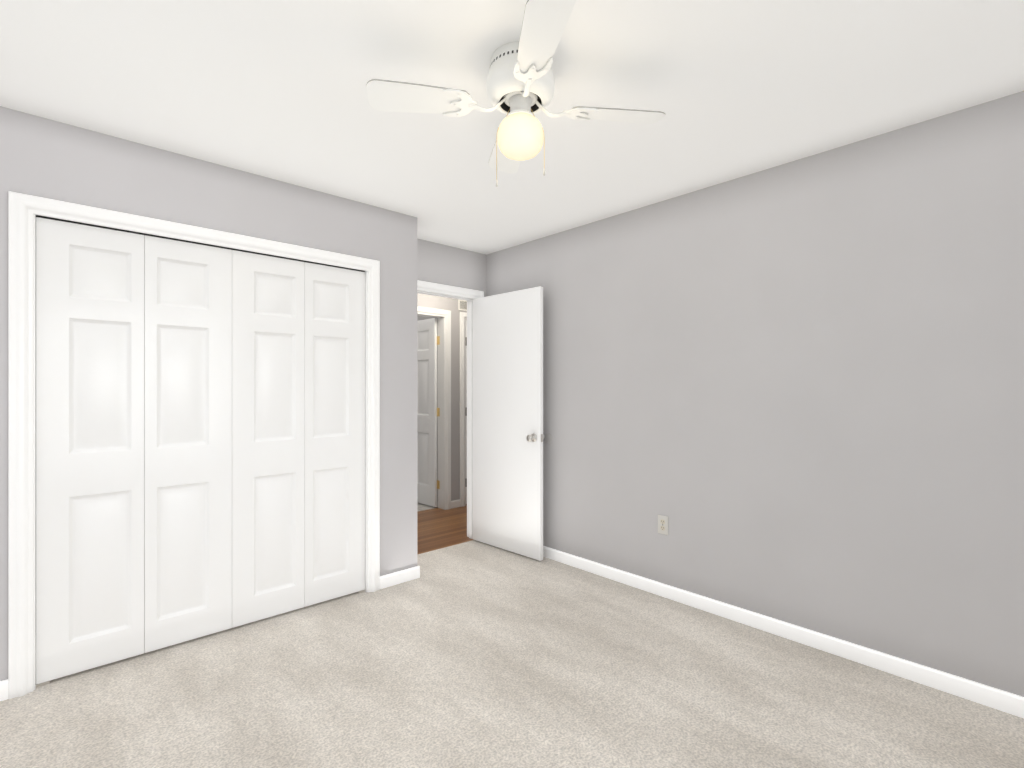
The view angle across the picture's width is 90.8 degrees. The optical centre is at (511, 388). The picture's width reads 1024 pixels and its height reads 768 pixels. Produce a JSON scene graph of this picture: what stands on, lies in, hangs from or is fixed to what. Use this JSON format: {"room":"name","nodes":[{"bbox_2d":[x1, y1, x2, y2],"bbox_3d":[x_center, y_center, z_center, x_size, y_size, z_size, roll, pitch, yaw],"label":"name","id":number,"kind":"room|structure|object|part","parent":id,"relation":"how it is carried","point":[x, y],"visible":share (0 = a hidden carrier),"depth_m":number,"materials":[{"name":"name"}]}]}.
{"room":"empty bedroom","nodes":[
{"label":"empty bedroom","id":0,"kind":"room"},
{"bbox_2d":[0,106,368,680],"bbox_3d":[-1.635,0.058,2.587,1.887,2.440,0.120,0,0,-43],"label":"wall","id":1,"kind":"structure","parent":0,"point":[77,165],"depth_m":2.38,"materials":[{"name":"grey paint"}]},
{"bbox_2d":[0,679,7,700],"bbox_3d":[-2.182,1.239,1.993,0.276,0.078,0.012,0,0,-43],"label":"baseboard","id":2,"kind":"structure","parent":1,"relation":"attached to","point":[3,689],"depth_m":2.07,"materials":[{"name":"white wood"}]},
{"bbox_2d":[33,214,35,689],"bbox_3d":[-2.071,0.258,2.185,0.015,2.040,0.120,0,0,-43],"label":"trim","id":3,"kind":"structure","parent":1,"relation":"attached to","point":[34,451],"depth_m":2.14,"materials":[{"name":"white wood"}]},
{"bbox_2d":[36,681,49,686],"bbox_3d":[-2.032,1.272,2.187,0.045,0.011,0.030,0,0,-43],"label":"trim","id":4,"kind":"structure","parent":1,"relation":"attached to","point":[42,684],"depth_m":2.18,"materials":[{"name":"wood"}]},
{"bbox_2d":[36,217,143,683],"bbox_3d":[-1.912,0.265,2.303,0.376,2.003,0.034,0,0,-43],"label":"closet door","id":5,"kind":"structure","parent":1,"relation":"in","point":[89,447],"depth_m":2.28,"materials":[{"name":"white wood"}]},
{"bbox_2d":[144,235,231,652],"bbox_3d":[-1.634,0.265,2.560,0.376,2.003,0.034,0,0,-43],"label":"closet door","id":6,"kind":"structure","parent":1,"relation":"in","point":[187,441],"depth_m":2.54,"materials":[{"name":"white wood"}]},
{"bbox_2d":[8,191,379,698],"bbox_3d":[-1.460,0.231,2.651,1.677,2.094,0.024,0,0,-43],"label":"trim","id":7,"kind":"structure","parent":1,"relation":"attached to","point":[23,209],"depth_m":2.12,"materials":[{"name":"white wood"}]},
{"bbox_2d":[36,215,364,271],"bbox_3d":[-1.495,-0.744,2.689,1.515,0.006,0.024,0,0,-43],"label":"trim","id":8,"kind":"structure","parent":1,"relation":"attached to","point":[144,234],"depth_m":2.54,"materials":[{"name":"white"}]},
{"bbox_2d":[232,250,303,627],"bbox_3d":[-1.356,0.265,2.816,0.376,2.003,0.034,0,0,-43],"label":"closet door","id":9,"kind":"structure","parent":1,"relation":"in","point":[267,436],"depth_m":2.80,"materials":[{"name":"white wood"}]},
{"bbox_2d":[304,262,364,606],"bbox_3d":[-1.077,0.265,3.073,0.376,2.003,0.034,0,0,-43],"label":"closet door","id":10,"kind":"structure","parent":1,"relation":"in","point":[334,432],"depth_m":3.05,"materials":[{"name":"white wood"}]},
{"bbox_2d":[369,205,416,575],"bbox_3d":[-0.910,0.058,3.454,0.353,2.440,0.410,0,0,-43],"label":"wall","id":11,"kind":"structure","parent":0,"point":[393,242],"depth_m":3.32,"materials":[{"name":"grey paint"}]},
{"bbox_2d":[365,271,367,591],"bbox_3d":[-0.947,0.258,3.222,0.015,2.040,0.120,0,0,-43],"label":"trim","id":12,"kind":"structure","parent":11,"relation":"attached to","point":[366,431],"depth_m":3.18,"materials":[{"name":"white wood"}]},
{"bbox_2d":[380,566,419,588],"bbox_3d":[-0.738,1.239,3.325,0.299,0.078,0.012,0,0,-43],"label":"baseboard","id":13,"kind":"structure","parent":11,"relation":"attached to","point":[398,577],"depth_m":3.32,"materials":[{"name":"white wood"}]},
{"bbox_2d":[417,502,437,511],"bbox_3d":[-1.502,1.308,5.697,1.200,0.060,1.330,0,0,-43],"label":"floor","id":14,"kind":"structure","parent":0,"point":[421,507],"depth_m":5.45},
{"bbox_2d":[417,315,437,501],"bbox_3d":[-1.105,0.058,6.063,0.120,2.440,1.330,0,0,-43],"label":"door frame","id":15,"kind":"structure","parent":0,"point":[421,318],"depth_m":5.69,"materials":[{"name":"white wood"}]},
{"bbox_2d":[417,293,463,500],"bbox_3d":[-0.949,0.058,5.220,1.045,2.440,0.120,0,0,-43],"label":"wall","id":16,"kind":"structure","parent":0,"point":[451,305],"depth_m":5.44,"materials":[{"name":"grey"}]},
{"bbox_2d":[417,314,438,317],"bbox_3d":[-1.039,-0.777,5.137,0.760,0.020,0.120,0,0,-43],"label":"trim","id":17,"kind":"structure","parent":16,"relation":"attached to","point":[428,315],"depth_m":5.27,"materials":[{"name":"white wood"}]},
{"bbox_2d":[417,318,439,506],"bbox_3d":[-1.070,0.252,5.676,0.796,2.028,0.039,0,0,44],"label":"hall door","id":18,"kind":"structure","parent":16,"relation":"in","point":[426,411],"depth_m":5.52,"materials":[{"name":"white wood"}]},
{"bbox_3d":[-0.792,0.253,5.423,0.010,1.644,0.046,0,0,-43],"label":"hall door hinge mount","id":19,"kind":"part","parent":18,"relation":"part of","materials":[{"name":"white wood"}]},
{"bbox_2d":[417,306,450,509],"bbox_3d":[-0.990,0.221,5.084,0.920,2.115,0.024,0,0,-43],"label":"door frame","id":20,"kind":"structure","parent":16,"relation":"attached to","point":[446,314],"depth_m":5.36,"materials":[{"name":"white wood"}]},
{"bbox_2d":[438,317,444,509],"bbox_3d":[-0.753,0.245,5.402,0.020,2.065,0.120,0,0,-43],"label":"trim","id":21,"kind":"structure","parent":16,"relation":"attached to","point":[441,417],"depth_m":5.39,"materials":[{"name":"white wood"}]},
{"bbox_2d":[451,499,459,507],"bbox_3d":[-0.610,1.239,5.443,0.123,0.078,0.012,0,0,-43],"label":"baseboard","id":22,"kind":"structure","parent":16,"relation":"attached to","point":[455,503],"depth_m":5.44,"materials":[{"name":"white wood"}]},
{"bbox_2d":[466,320,466,503],"bbox_3d":[-0.244,0.252,5.817,0.754,2.028,0.035,0,0,-43],"label":"hall door","id":23,"kind":"structure","parent":16,"relation":"in","point":[466,416],"depth_m":5.56,"materials":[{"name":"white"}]},
{"bbox_2d":[417,504,472,554],"bbox_3d":[-0.232,1.308,5.161,2.960,0.060,1.180,0,0,-43],"label":"floor","id":24,"kind":"structure","parent":0,"point":[438,528],"depth_m":4.63,"materials":[{"name":"brown wood"}]},
{"bbox_2d":[417,238,476,289],"bbox_3d":[-0.631,-0.975,4.072,0.805,0.375,0.120,0,0,-43],"label":"wall","id":25,"kind":"structure","parent":0,"point":[437,263],"depth_m":4.08,"materials":[{"name":"grey paint"}]},
{"bbox_2d":[417,280,483,538],"bbox_3d":[-0.623,0.221,4.063,0.925,2.115,0.144,0,0,-43],"label":"door frame","id":26,"kind":"structure","parent":25,"relation":"attached to","point":[471,419],"depth_m":4.31,"materials":[{"name":"white wood"}]},
{"bbox_2d":[477,253,485,296],"bbox_3d":[-0.298,0.058,4.378,0.100,2.440,0.120,0,0,-43],"label":"wall","id":27,"kind":"structure","parent":0,"point":[481,271],"depth_m":4.33,"materials":[{"name":"grey paint"}]},
{"bbox_2d":[473,286,542,560],"bbox_3d":[-0.074,0.256,3.980,0.761,2.025,0.101,0,0,45],"label":"bedroom door","id":28,"kind":"structure","parent":27,"relation":"in","point":[507,417],"depth_m":3.95,"materials":[{"name":"white wood"}]},
{"bbox_3d":[0.141,0.363,3.743,0.065,0.065,0.066,0,0,45],"label":"bedroom door knob","id":29,"kind":"part","parent":28,"relation":"part of","materials":[{"name":"silver metal"}]},
{"bbox_2d":[544,433,551,443],"bbox_3d":[0.273,0.373,3.830,0.004,0.082,0.082,0,0,-43],"label":"door stop","id":30,"kind":"object","parent":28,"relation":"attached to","point":[548,438],"visible":0.96,"depth_m":3.82,"materials":[{"name":"grey metal"}]},
{"bbox_2d":[0,540,1023,767],"bbox_3d":[-0.111,1.308,1.809,3.310,0.060,3.910,0,0,-43],"label":"floor","id":31,"kind":"structure","parent":0,"point":[473,654],"depth_m":2.10,"materials":[{"name":"beige carpet"}]},
{"bbox_2d":[0,0,1023,254],"bbox_3d":[-0.220,-1.212,3.498,5.440,0.100,6.540,0,0,-43],"label":"ceiling","id":32,"kind":"structure","parent":0,"point":[728,88],"depth_m":1.93,"materials":[{"name":"white paint"}]},
{"bbox_2d":[366,0,665,186],"bbox_3d":[0.030,-0.940,1.790,0.806,0.444,0.806,0,0,37],"label":"ceiling fan","id":33,"kind":"object","parent":32,"relation":"hanging from","point":[520,86],"visible":1,"depth_m":1.72,"materials":[{"name":"white"}]},
{"bbox_3d":[0.030,-0.892,1.790,0.163,0.140,0.163,0,0,-43],"label":"globe","id":34,"kind":"part","parent":33,"relation":"part of","materials":[{"name":"white glass"}]},
{"bbox_2d":[486,91,1023,696],"bbox_3d":[1.068,0.058,3.060,0.120,2.440,3.910,0,0,-43],"label":"wall","id":35,"kind":"structure","parent":0,"point":[792,391],"depth_m":2.49,"materials":[{"name":"grey paint"}]},
{"bbox_2d":[658,515,667,534],"bbox_3d":[0.931,0.838,3.115,0.007,0.115,0.070,0,0,-43],"label":"electrical outlet plate","id":36,"kind":"object","parent":35,"relation":"attached to","point":[662,524],"visible":1,"depth_m":3.11,"materials":[{"name":"white plastic"}]},
{"bbox_2d":[543,546,1023,717],"bbox_3d":[1.060,1.239,2.971,0.012,0.078,3.790,0,0,-43],"label":"baseboard","id":37,"kind":"structure","parent":35,"relation":"attached to","point":[997,699],"depth_m":2.47,"materials":[{"name":"white wood"}]},
{"bbox_3d":[-0.271,-0.974,5.846,0.800,0.375,0.120,0,0,-43],"label":"wall","id":38,"kind":"structure","parent":0,"visible":0},
{"bbox_2d":[458,299,466,310],"bbox_3d":[-0.471,-0.917,5.576,0.300,0.120,0.006,0,0,-43],"label":"air vent","id":39,"kind":"object","parent":38,"relation":"in","point":[462,305],"visible":0.29,"depth_m":5.51,"materials":[{"name":"white metal"}]},
{"bbox_2d":[460,312,466,506],"bbox_3d":[-0.222,0.221,5.793,0.920,2.115,0.024,0,0,-43],"label":"door frame","id":40,"kind":"structure","parent":38,"relation":"attached to","point":[463,317],"depth_m":5.50,"materials":[{"name":"white wood"}]}
]}

